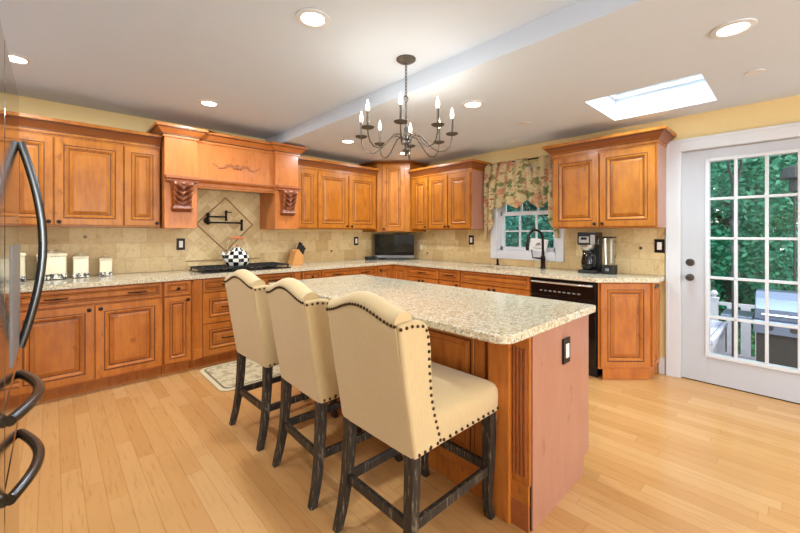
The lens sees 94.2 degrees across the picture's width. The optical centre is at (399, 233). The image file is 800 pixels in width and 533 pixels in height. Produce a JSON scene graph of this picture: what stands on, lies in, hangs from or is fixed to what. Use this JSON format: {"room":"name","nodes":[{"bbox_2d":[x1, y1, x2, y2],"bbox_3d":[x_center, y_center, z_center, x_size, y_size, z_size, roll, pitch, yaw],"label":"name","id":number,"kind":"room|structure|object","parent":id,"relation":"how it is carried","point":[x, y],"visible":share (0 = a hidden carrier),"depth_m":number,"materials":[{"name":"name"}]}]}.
{"room":"kitchen","nodes":[
{"label":"kitchen","id":0,"kind":"room"},
{"bbox_2d":[19,96,361,275],"bbox_3d":[-1.983,0.029,4.479,5.400,2.560,0.150,0,0,-43],"label":"wall","id":1,"kind":"structure","parent":0,"point":[27,105],"depth_m":3.55,"materials":[{"name":"yellow paint"}]},
{"bbox_2d":[19,113,161,227],"bbox_3d":[-2.794,-0.501,3.334,1.048,0.883,0.403,0,0,-43],"label":"upper cabinet","id":2,"kind":"object","parent":1,"relation":"attached to","point":[88,175],"visible":0.91,"depth_m":3.23,"materials":[{"name":"brown wood"}]},
{"bbox_2d":[19,189,395,278],"bbox_3d":[-1.927,-0.049,4.414,5.083,0.885,0.019,0,0,-43],"label":"tile backsplash","id":3,"kind":"structure","parent":1,"relation":"attached to","point":[132,250],"depth_m":4.14,"materials":[{"name":"tile"}]},
{"bbox_2d":[177,238,184,249],"bbox_3d":[-2.360,0.114,4.000,0.080,0.126,0.012,0,0,-43],"label":"light switch","id":4,"kind":"object","parent":3,"relation":"attached to","point":[180,241],"visible":1,"depth_m":4.00,"materials":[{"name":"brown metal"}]},
{"bbox_2d":[203,210,242,230],"bbox_3d":[-2.014,-0.150,4.249,0.413,0.232,0.080,0,0,-34],"label":"pot filler","id":5,"kind":"object","parent":3,"relation":"attached to","point":[206,220],"visible":1,"depth_m":4.23,"materials":[{"name":"brown metal"}]},
{"bbox_2d":[354,237,357,244],"bbox_3d":[-0.659,0.112,5.593,0.080,0.126,0.012,0,0,-43],"label":"light switch","id":6,"kind":"object","parent":3,"relation":"attached to","point":[355,238],"visible":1,"depth_m":5.58,"materials":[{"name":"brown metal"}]},
{"bbox_2d":[146,121,307,228],"bbox_3d":[-1.846,-0.543,4.120,1.546,0.979,0.553,0,0,-43],"label":"range hood","id":7,"kind":"object","parent":1,"relation":"attached to","point":[191,159],"visible":0.99,"depth_m":3.91,"materials":[{"name":"brown wood"}]},
{"bbox_2d":[164,174,198,183],"bbox_3d":[-2.106,-0.525,3.594,0.282,0.057,0.076,0,0,-43],"label":"molding","id":8,"kind":"structure","parent":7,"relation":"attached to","point":[168,178],"depth_m":3.56,"materials":[{"name":"brown wood"}]},
{"bbox_2d":[275,185,300,191],"bbox_3d":[-1.304,-0.525,4.344,0.282,0.057,0.076,0,0,-43],"label":"molding","id":9,"kind":"structure","parent":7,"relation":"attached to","point":[278,188],"depth_m":4.30,"materials":[{"name":"brown wood"}]},
{"bbox_2d":[298,156,378,229],"bbox_3d":[-0.904,-0.501,5.103,1.272,0.883,0.403,0,0,-43],"label":"upper cabinet","id":10,"kind":"object","parent":1,"relation":"attached to","point":[332,195],"visible":0.91,"depth_m":4.94,"materials":[{"name":"brown wood"}]},
{"bbox_2d":[359,161,429,231],"bbox_3d":[-0.088,-0.536,5.618,0.769,1.020,0.769,0,0,-43],"label":"upper cabinet","id":11,"kind":"object","parent":1,"relation":"attached to","point":[393,179],"visible":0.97,"depth_m":5.41,"materials":[{"name":"brown wood"}]},
{"bbox_2d":[0,0,799,163],"bbox_3d":[1.007,-1.155,1.285,5.400,0.193,8.900,0,0,-43],"label":"ceiling","id":12,"kind":"structure","parent":0,"point":[556,66],"depth_m":2.46,"materials":[{"name":"paint"}]},
{"bbox_2d":[8,52,32,64],"bbox_3d":[-2.596,-1.176,2.499,0.184,0.009,0.184,0,0,-43],"label":"recessed light","id":13,"kind":"object","parent":12,"relation":"in","point":[14,58],"visible":0.77,"depth_m":2.51,"materials":[{"name":"white paint"}]},
{"bbox_2d":[198,99,219,106],"bbox_3d":[-1.727,-1.176,3.360,0.184,0.009,0.184,0,0,-43],"label":"recessed light","id":14,"kind":"object","parent":12,"relation":"in","point":[209,103],"visible":1,"depth_m":3.35,"materials":[{"name":"white paint"}]},
{"bbox_2d":[296,8,329,27],"bbox_3d":[-0.477,-1.176,2.035,0.184,0.009,0.184,0,0,-43],"label":"recessed light","id":15,"kind":"object","parent":12,"relation":"in","point":[308,17],"visible":1,"depth_m":2.02,"materials":[{"name":"white paint"}]},
{"bbox_2d":[340,139,355,143],"bbox_3d":[-0.594,-1.053,4.245,0.184,0.009,0.184,0,0,-43],"label":"recessed light","id":16,"kind":"object","parent":12,"relation":"in","point":[348,141],"visible":1,"depth_m":4.24,"materials":[{"name":"white paint"}]},
{"bbox_2d":[355,54,457,159],"bbox_3d":[0.041,-0.853,2.513,0.653,0.657,0.654,0,0,29],"label":"chandelier","id":17,"kind":"object","parent":12,"relation":"hanging from","point":[406,59],"visible":1,"depth_m":2.49,"materials":[{"name":"grey metal"}]},
{"bbox_2d":[462,100,484,108],"bbox_3d":[0.596,-1.053,3.033,0.184,0.009,0.184,0,0,-43],"label":"recessed light","id":18,"kind":"object","parent":12,"relation":"in","point":[471,104],"visible":1,"depth_m":3.02,"materials":[{"name":"white paint"}]},
{"bbox_2d":[519,121,530,124],"bbox_3d":[1.196,-1.054,3.554,0.104,0.006,0.104,0,0,-43],"label":"ceiling speaker","id":19,"kind":"object","parent":12,"relation":"attached to","point":[526,122],"visible":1,"depth_m":3.55,"materials":[{"name":"white paint"}]},
{"bbox_2d":[610,74,703,99],"bbox_3d":[2.001,-1.276,2.967,0.820,0.050,0.832,0,0,-43],"label":"window","id":20,"kind":"structure","parent":12,"relation":"attached to","point":[688,79],"depth_m":3.20,"materials":[{"name":"white glass"}]},
{"bbox_2d":[710,18,757,38],"bbox_3d":[1.713,-1.053,1.912,0.184,0.009,0.184,0,0,-43],"label":"recessed light","id":21,"kind":"object","parent":12,"relation":"in","point":[735,27],"visible":1,"depth_m":1.90,"materials":[{"name":"white paint"}]},
{"bbox_2d":[744,69,765,75],"bbox_3d":[2.325,-1.054,2.432,0.104,0.006,0.104,0,0,-43],"label":"ceiling speaker","id":22,"kind":"object","parent":12,"relation":"attached to","point":[757,71],"visible":1,"depth_m":2.42,"materials":[{"name":"white paint"}]},
{"bbox_2d":[19,357,799,532],"bbox_3d":[1.007,1.369,1.285,5.400,0.120,8.900,0,0,-43],"label":"floor","id":23,"kind":"structure","parent":0,"point":[161,453],"depth_m":2.04,"materials":[{"name":"brown wood"}]},
{"bbox_2d":[0,21,47,532],"bbox_3d":[-1.084,0.451,0.513,0.861,1.715,0.905,0,0,-43],"label":"refrigerator","id":24,"kind":"object","parent":23,"relation":"on","point":[12,339],"visible":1,"depth_m":0.87,"materials":[{"name":"grey metal"}]},
{"bbox_2d":[18,282,162,405],"bbox_3d":[-2.696,0.871,3.254,0.960,0.876,0.656,0,0,-43],"label":"base cabinet","id":25,"kind":"object","parent":23,"relation":"on","point":[80,340],"visible":0.89,"depth_m":3.05,"materials":[{"name":"brown wood"}]},
{"bbox_2d":[161,280,190,374],"bbox_3d":[-2.262,0.871,3.665,0.228,0.876,0.649,0,0,-43],"label":"base cabinet","id":26,"kind":"object","parent":23,"relation":"on","point":[176,294],"visible":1,"depth_m":3.45,"materials":[{"name":"brown wood"}]},
{"bbox_2d":[200,358,280,391],"bbox_3d":[-1.295,1.302,3.671,1.100,0.012,0.700,0,0,-43],"label":"rug","id":27,"kind":"object","parent":23,"relation":"on","point":[222,376],"visible":0.5,"depth_m":3.42,"materials":[{"name":"beige fabric"}]},
{"bbox_2d":[189,271,300,368],"bbox_3d":[-1.756,0.871,4.134,1.144,0.876,0.656,0,0,-43],"label":"base cabinet","id":28,"kind":"object","parent":23,"relation":"on","point":[212,335],"visible":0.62,"depth_m":3.67,"materials":[{"name":"brown wood"}]},
{"bbox_2d":[223,269,337,451],"bbox_3d":[-0.807,0.769,2.593,0.483,1.080,0.679,0,0,45],"label":"counter stool","id":29,"kind":"object","parent":23,"relation":"on","point":[250,315],"visible":0.67,"depth_m":2.32,"materials":[{"name":"beige fabric"}]},
{"bbox_2d":[301,270,320,279],"bbox_3d":[-1.244,0.871,4.618,0.256,0.876,0.649,0,0,-43],"label":"base cabinet","id":30,"kind":"object","parent":23,"relation":"on","point":[312,274],"visible":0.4,"depth_m":4.39,"materials":[{"name":"brown wood"}]},
{"bbox_2d":[266,278,402,510],"bbox_3d":[-0.353,0.769,2.115,0.679,1.080,0.483,0,0,-41],"label":"counter stool","id":31,"kind":"object","parent":23,"relation":"on","point":[300,319],"visible":0.62,"depth_m":1.83,"materials":[{"name":"beige fabric"}]},
{"bbox_2d":[321,265,376,277],"bbox_3d":[-0.824,0.871,5.007,0.882,0.876,0.656,0,0,-43],"label":"base cabinet","id":32,"kind":"object","parent":23,"relation":"on","point":[365,270],"visible":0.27,"depth_m":4.79,"materials":[{"name":"brown wood"}]},
{"bbox_2d":[377,264,407,279],"bbox_3d":[-0.091,0.871,5.529,0.894,0.876,0.894,0,0,-43],"label":"base cabinet","id":33,"kind":"object","parent":23,"relation":"on","point":[394,271],"visible":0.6,"depth_m":5.19,"materials":[{"name":"brown wood"}]},
{"bbox_2d":[326,291,498,532],"bbox_3d":[0.070,0.769,1.671,0.679,1.080,0.483,0,0,-43],"label":"counter stool","id":34,"kind":"object","parent":23,"relation":"on","point":[390,387],"visible":1,"depth_m":1.47,"materials":[{"name":"beige fabric"}]},
{"bbox_2d":[407,266,439,283],"bbox_3d":[0.500,0.871,5.073,0.656,0.876,0.572,0,0,-43],"label":"base cabinet","id":35,"kind":"object","parent":23,"relation":"on","point":[414,273],"visible":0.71,"depth_m":4.86,"materials":[{"name":"brown wood"}]},
{"bbox_2d":[269,274,595,532],"bbox_3d":[0.012,0.852,2.517,0.935,0.914,2.150,0,0,-43],"label":"kitchen island","id":36,"kind":"object","parent":23,"relation":"on","point":[513,342],"visible":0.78,"depth_m":1.80,"materials":[{"name":"brown wood"}]},
{"bbox_2d":[562,336,569,364],"bbox_3d":[0.832,0.583,1.853,0.080,0.126,0.012,0,0,-43],"label":"wall outlet","id":37,"kind":"object","parent":36,"relation":"attached to","point":[566,341],"visible":1,"depth_m":1.84,"materials":[{"name":"brown metal"}]},
{"bbox_2d":[566,343,568,357],"bbox_3d":[0.834,0.583,1.850,0.036,0.070,0.006,0,0,-43],"label":"receptacle","id":38,"kind":"object","parent":37,"relation":"attached to","point":[567,344],"depth_m":1.84,"materials":[{"name":"white plastic"}]},
{"bbox_2d":[439,269,460,286],"bbox_3d":[0.811,0.871,4.741,0.656,0.876,0.330,0,0,-43],"label":"base cabinet","id":39,"kind":"object","parent":23,"relation":"on","point":[448,277],"visible":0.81,"depth_m":4.53,"materials":[{"name":"brown wood"}]},
{"bbox_2d":[461,268,531,296],"bbox_3d":[1.232,0.871,4.295,0.649,0.876,0.888,0,0,-43],"label":"base cabinet","id":40,"kind":"object","parent":23,"relation":"on","point":[502,283],"visible":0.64,"depth_m":4.05,"materials":[{"name":"brown wood"}]},
{"bbox_2d":[20,258,664,291],"bbox_3d":[-0.660,0.414,3.068,5.093,0.038,3.713,0,0,-43],"label":"countertop","id":41,"kind":"structure","parent":40,"relation":"on","point":[565,274],"depth_m":3.59,"materials":[{"name":"stone"}]},
{"bbox_2d":[20,251,26,281],"bbox_3d":[-3.201,0.257,3.037,0.212,0.279,0.212,0,0,-43],"label":"canister","id":42,"kind":"object","parent":41,"relation":"on","point":[23,276],"visible":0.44,"depth_m":3.03,"materials":[{"name":"white ceramic"}]},
{"bbox_2d":[36,249,66,279],"bbox_3d":[-3.018,0.265,3.222,0.196,0.263,0.196,0,0,-43],"label":"canister","id":43,"kind":"object","parent":41,"relation":"on","point":[56,266],"visible":0.7,"depth_m":3.17,"materials":[{"name":"white ceramic"}]},
{"bbox_2d":[72,252,88,277],"bbox_3d":[-2.880,0.283,3.351,0.117,0.227,0.117,0,0,-43],"label":"canister","id":44,"kind":"object","parent":41,"relation":"on","point":[80,263],"visible":1,"depth_m":3.31,"materials":[{"name":"white ceramic"}]},
{"bbox_2d":[98,255,112,275],"bbox_3d":[-2.759,0.299,3.478,0.100,0.195,0.100,0,0,-43],"label":"canister","id":45,"kind":"object","parent":41,"relation":"on","point":[105,263],"visible":1,"depth_m":3.44,"materials":[{"name":"white ceramic"}]},
{"bbox_2d":[189,262,290,273],"bbox_3d":[-1.754,0.371,4.118,0.940,0.048,0.470,0,0,-43],"label":"cooktop","id":46,"kind":"object","parent":41,"relation":"in","point":[205,269],"visible":0.94,"depth_m":3.97,"materials":[{"name":"black metal"}]},
{"bbox_2d":[221,236,248,265],"bbox_3d":[-1.801,0.189,4.108,0.252,0.315,0.252,0,0,2],"label":"kettle","id":47,"kind":"object","parent":46,"relation":"on","point":[237,256],"visible":0.99,"depth_m":4.02,"materials":[{"name":"ceramic"}]},
{"bbox_2d":[288,242,305,264],"bbox_3d":[-1.309,0.250,4.736,0.108,0.289,0.234,0,0,33],"label":"knife block","id":48,"kind":"object","parent":41,"relation":"on","point":[296,257],"visible":0.98,"depth_m":4.69,"materials":[{"name":"brown wood"}]},
{"bbox_2d":[365,256,376,259],"bbox_3d":[-0.435,0.370,5.591,0.150,0.050,0.122,0,0,-32],"label":"cable box","id":49,"kind":"object","parent":41,"relation":"on","point":[366,257],"visible":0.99,"depth_m":5.55,"materials":[{"name":"black plastic"}]},
{"bbox_2d":[375,234,413,259],"bbox_3d":[-0.086,0.202,5.683,0.600,0.385,0.160,0,0,2],"label":"television","id":50,"kind":"object","parent":41,"relation":"on","point":[387,246],"visible":0.88,"depth_m":5.66,"materials":[{"name":"grey plastic"}]},
{"bbox_2d":[526,229,545,268],"bbox_3d":[1.537,0.170,4.247,0.241,0.449,0.117,0,0,-5],"label":"faucet","id":51,"kind":"object","parent":41,"relation":"on","point":[542,258],"visible":0.99,"depth_m":4.21,"materials":[{"name":"brown metal"}]},
{"bbox_2d":[578,232,602,273],"bbox_3d":[1.913,0.191,3.741,0.201,0.408,0.179,0,0,-43],"label":"coffee maker","id":52,"kind":"object","parent":41,"relation":"on","point":[591,243],"visible":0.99,"depth_m":3.69,"materials":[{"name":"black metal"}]},
{"bbox_2d":[581,245,594,249],"bbox_3d":[1.884,0.140,3.727,0.140,0.053,0.131,0,0,-43],"label":"basket","id":53,"kind":"object","parent":52,"relation":"on","point":[584,247],"depth_m":3.68,"materials":[{"name":"silver metal"}]},
{"bbox_2d":[601,236,616,274],"bbox_3d":[2.062,0.212,3.639,0.130,0.366,0.135,0,0,-43],"label":"blender","id":54,"kind":"object","parent":41,"relation":"on","point":[611,269],"visible":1,"depth_m":3.63,"materials":[{"name":"clear plastic"}]},
{"bbox_2d":[603,238,615,264],"bbox_3d":[2.056,0.176,3.647,0.105,0.259,0.099,0,0,-43],"label":"jar","id":55,"kind":"object","parent":54,"relation":"on","point":[604,239],"depth_m":3.67,"materials":[{"name":"silver metal"}]},
{"bbox_2d":[531,277,602,377],"bbox_3d":[1.747,0.873,3.735,0.651,0.872,0.618,0,0,-43],"label":"dishwasher","id":56,"kind":"object","parent":23,"relation":"on","point":[583,292],"visible":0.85,"depth_m":3.42,"materials":[{"name":"black metal"}]},
{"bbox_2d":[598,282,659,379],"bbox_3d":[2.107,0.871,3.398,0.599,0.876,0.350,0,0,-43],"label":"base cabinet","id":57,"kind":"object","parent":23,"relation":"on","point":[628,313],"visible":0.98,"depth_m":3.30,"materials":[{"name":"brown wood"}]},
{"bbox_2d":[427,95,799,373],"bbox_3d":[2.923,0.029,3.079,0.150,2.560,8.600,0,0,-43],"label":"wall","id":58,"kind":"structure","parent":0,"point":[786,110],"depth_m":3.31,"materials":[{"name":"yellow paint"}]},
{"bbox_2d":[408,159,490,229],"bbox_3d":[0.648,-0.485,5.098,0.403,0.864,1.143,0,0,-43],"label":"upper cabinet","id":59,"kind":"object","parent":58,"relation":"attached to","point":[447,196],"visible":0.97,"depth_m":4.88,"materials":[{"name":"brown wood"}]},
{"bbox_2d":[484,154,559,241],"bbox_3d":[1.421,-0.392,4.450,0.100,1.001,0.966,0,0,-43],"label":"valance","id":60,"kind":"object","parent":58,"relation":"attached to","point":[513,183],"visible":0.92,"depth_m":4.43,"materials":[{"name":"multicoloured fabric"}]},
{"bbox_2d":[490,165,563,261],"bbox_3d":[1.555,-0.244,4.524,0.172,1.119,0.944,0,0,-43],"label":"window","id":61,"kind":"structure","parent":58,"relation":"in","point":[556,254],"depth_m":4.60,"materials":[{"name":"white paint"}]},
{"bbox_2d":[529,238,548,251],"bbox_3d":[1.639,0.136,4.399,0.037,0.169,0.242,0,0,-36],"label":"plaque","id":62,"kind":"object","parent":61,"relation":"on","point":[535,244],"visible":0.94,"depth_m":4.40,"materials":[{"name":"white plastic"}]},
{"bbox_2d":[396,228,664,275],"bbox_3d":[1.198,0.171,4.801,0.013,0.446,3.703,0,0,-43],"label":"tile backsplash","id":63,"kind":"structure","parent":58,"relation":"attached to","point":[635,254],"depth_m":4.09,"materials":[{"name":"tile"}]},
{"bbox_2d":[419,243,422,250],"bbox_3d":[0.328,0.209,5.717,0.012,0.126,0.080,0,0,-43],"label":"wall outlet","id":64,"kind":"object","parent":63,"relation":"attached to","point":[420,244],"visible":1,"depth_m":5.72,"materials":[{"name":"plastic"}]},
{"bbox_2d":[469,235,473,244],"bbox_3d":[0.966,0.087,5.035,0.012,0.126,0.080,0,0,-43],"label":"light switch","id":65,"kind":"object","parent":63,"relation":"attached to","point":[471,237],"visible":1,"depth_m":5.03,"materials":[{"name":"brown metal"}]},
{"bbox_2d":[654,239,664,252],"bbox_3d":[2.427,0.116,3.475,0.012,0.126,0.080,0,0,-43],"label":"light switch","id":66,"kind":"object","parent":63,"relation":"attached to","point":[659,244],"visible":1,"depth_m":3.47,"materials":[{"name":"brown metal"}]},
{"bbox_2d":[542,125,676,228],"bbox_3d":[2.008,-0.483,3.645,0.403,0.859,1.078,0,0,-43],"label":"upper cabinet","id":67,"kind":"object","parent":58,"relation":"attached to","point":[618,180],"visible":1,"depth_m":3.46,"materials":[{"name":"brown wood"}]},
{"bbox_2d":[659,357,664,374],"bbox_3d":[4.115,1.234,1.685,0.016,0.150,4.935,0,0,-43],"label":"baseboard","id":68,"kind":"structure","parent":58,"relation":"attached to","point":[662,360],"depth_m":3.46,"materials":[{"name":"white paint"}]},
{"bbox_2d":[666,122,799,377],"bbox_3d":[2.909,0.230,3.076,0.176,2.158,1.141,0,0,-43],"label":"door frame","id":69,"kind":"structure","parent":58,"relation":"attached to","point":[674,150],"depth_m":3.38,"materials":[{"name":"white paint"}]},
{"bbox_2d":[682,138,799,404],"bbox_3d":[2.871,0.288,3.034,0.124,2.042,0.923,0,0,-43],"label":"door","id":70,"kind":"structure","parent":58,"relation":"in","point":[765,379],"depth_m":3.21,"materials":[{"name":"white paint"}]},
{"label":"outside","id":71,"kind":"structure","parent":0,"visible":0},
{"bbox_3d":[3.115,1.834,5.040,2.790,0.050,12.000,0,0,-43],"label":"deck","id":72,"kind":"object","parent":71,"visible":0},
{"bbox_2d":[711,320,727,354],"bbox_3d":[3.454,1.459,4.480,1.200,0.700,0.640,0,0,-43],"label":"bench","id":73,"kind":"object","parent":72,"relation":"on","point":[717,327],"visible":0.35,"depth_m":4.50,"materials":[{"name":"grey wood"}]},
{"bbox_2d":[711,290,755,360],"bbox_3d":[5.929,1.308,3.783,0.110,1.002,4.310,0,0,-43],"label":"deck railing","id":74,"kind":"object","parent":72,"relation":"on","point":[745,327],"visible":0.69,"depth_m":5.09,"materials":[{"name":"grey wood"}]},
{"bbox_2d":[727,159,742,356],"bbox_3d":[3.456,0.479,3.834,0.240,2.660,0.234,0,0,-43],"label":"pole","id":75,"kind":"object","parent":72,"relation":"on","point":[731,177],"visible":0.35,"depth_m":3.82,"materials":[{"name":"metal"}]},
{"bbox_2d":[721,288,797,367],"bbox_3d":[4.390,1.229,4.013,0.632,1.160,1.360,0,0,-43],"label":"grill","id":76,"kind":"object","parent":72,"relation":"on","point":[783,305],"visible":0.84,"depth_m":4.02,"materials":[{"name":"metal"}]},
{"bbox_2d":[721,309,754,319],"bbox_3d":[4.011,0.954,4.405,0.450,0.030,0.270,0,0,-43],"label":"shelf","id":77,"kind":"object","parent":76,"relation":"attached to","point":[742,314],"depth_m":4.33,"materials":[{"name":"metal"}]},
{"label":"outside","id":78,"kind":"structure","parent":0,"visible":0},
{"bbox_2d":[738,257,778,356],"bbox_3d":[22.907,2.634,27.678,57.050,0.050,60.000,0,0,-43],"label":"lawn","id":79,"kind":"structure","parent":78,"point":[752,336],"depth_m":8.43,"materials":[{"name":"green plant"}]},
{"bbox_2d":[505,201,553,247],"bbox_3d":[3.897,-0.777,10.465,3.307,6.777,3.617,0,0,1],"label":"tree","id":80,"kind":"object","parent":79,"relation":"on","point":[527,221],"visible":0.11,"depth_m":9.31,"materials":[{"name":"teal plant"}]},
{"bbox_2d":[521,163,797,274],"bbox_3d":[9.451,-1.419,19.004,4.493,9.947,35.576,0,0,-43],"label":"woodland","id":81,"kind":"object","parent":79,"relation":"on","point":[716,214],"visible":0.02,"depth_m":15.30,"materials":[{"name":"green plant"}]},
{"bbox_2d":[711,153,797,354],"bbox_3d":[6.715,-0.938,7.307,3.488,7.147,3.657,0,0,-14],"label":"tree","id":82,"kind":"object","parent":79,"relation":"on","point":[750,265],"visible":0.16,"depth_m":6.35,"materials":[{"name":"green plant"}]},
{"bbox_2d":[720,163,797,309],"bbox_3d":[10.532,-1.365,9.282,3.643,7.951,3.942,0,0,2],"label":"tree","id":83,"kind":"object","parent":79,"relation":"on","point":[782,220],"visible":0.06,"depth_m":9.66,"materials":[{"name":"green plant"}]},
{"bbox_2d":[778,165,797,290],"bbox_3d":[5.362,0.839,5.047,0.320,3.540,0.320,0,0,-43],"label":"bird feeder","id":84,"kind":"object","parent":79,"relation":"on","point":[790,173],"visible":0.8,"depth_m":5.03,"materials":[{"name":"grey metal"}]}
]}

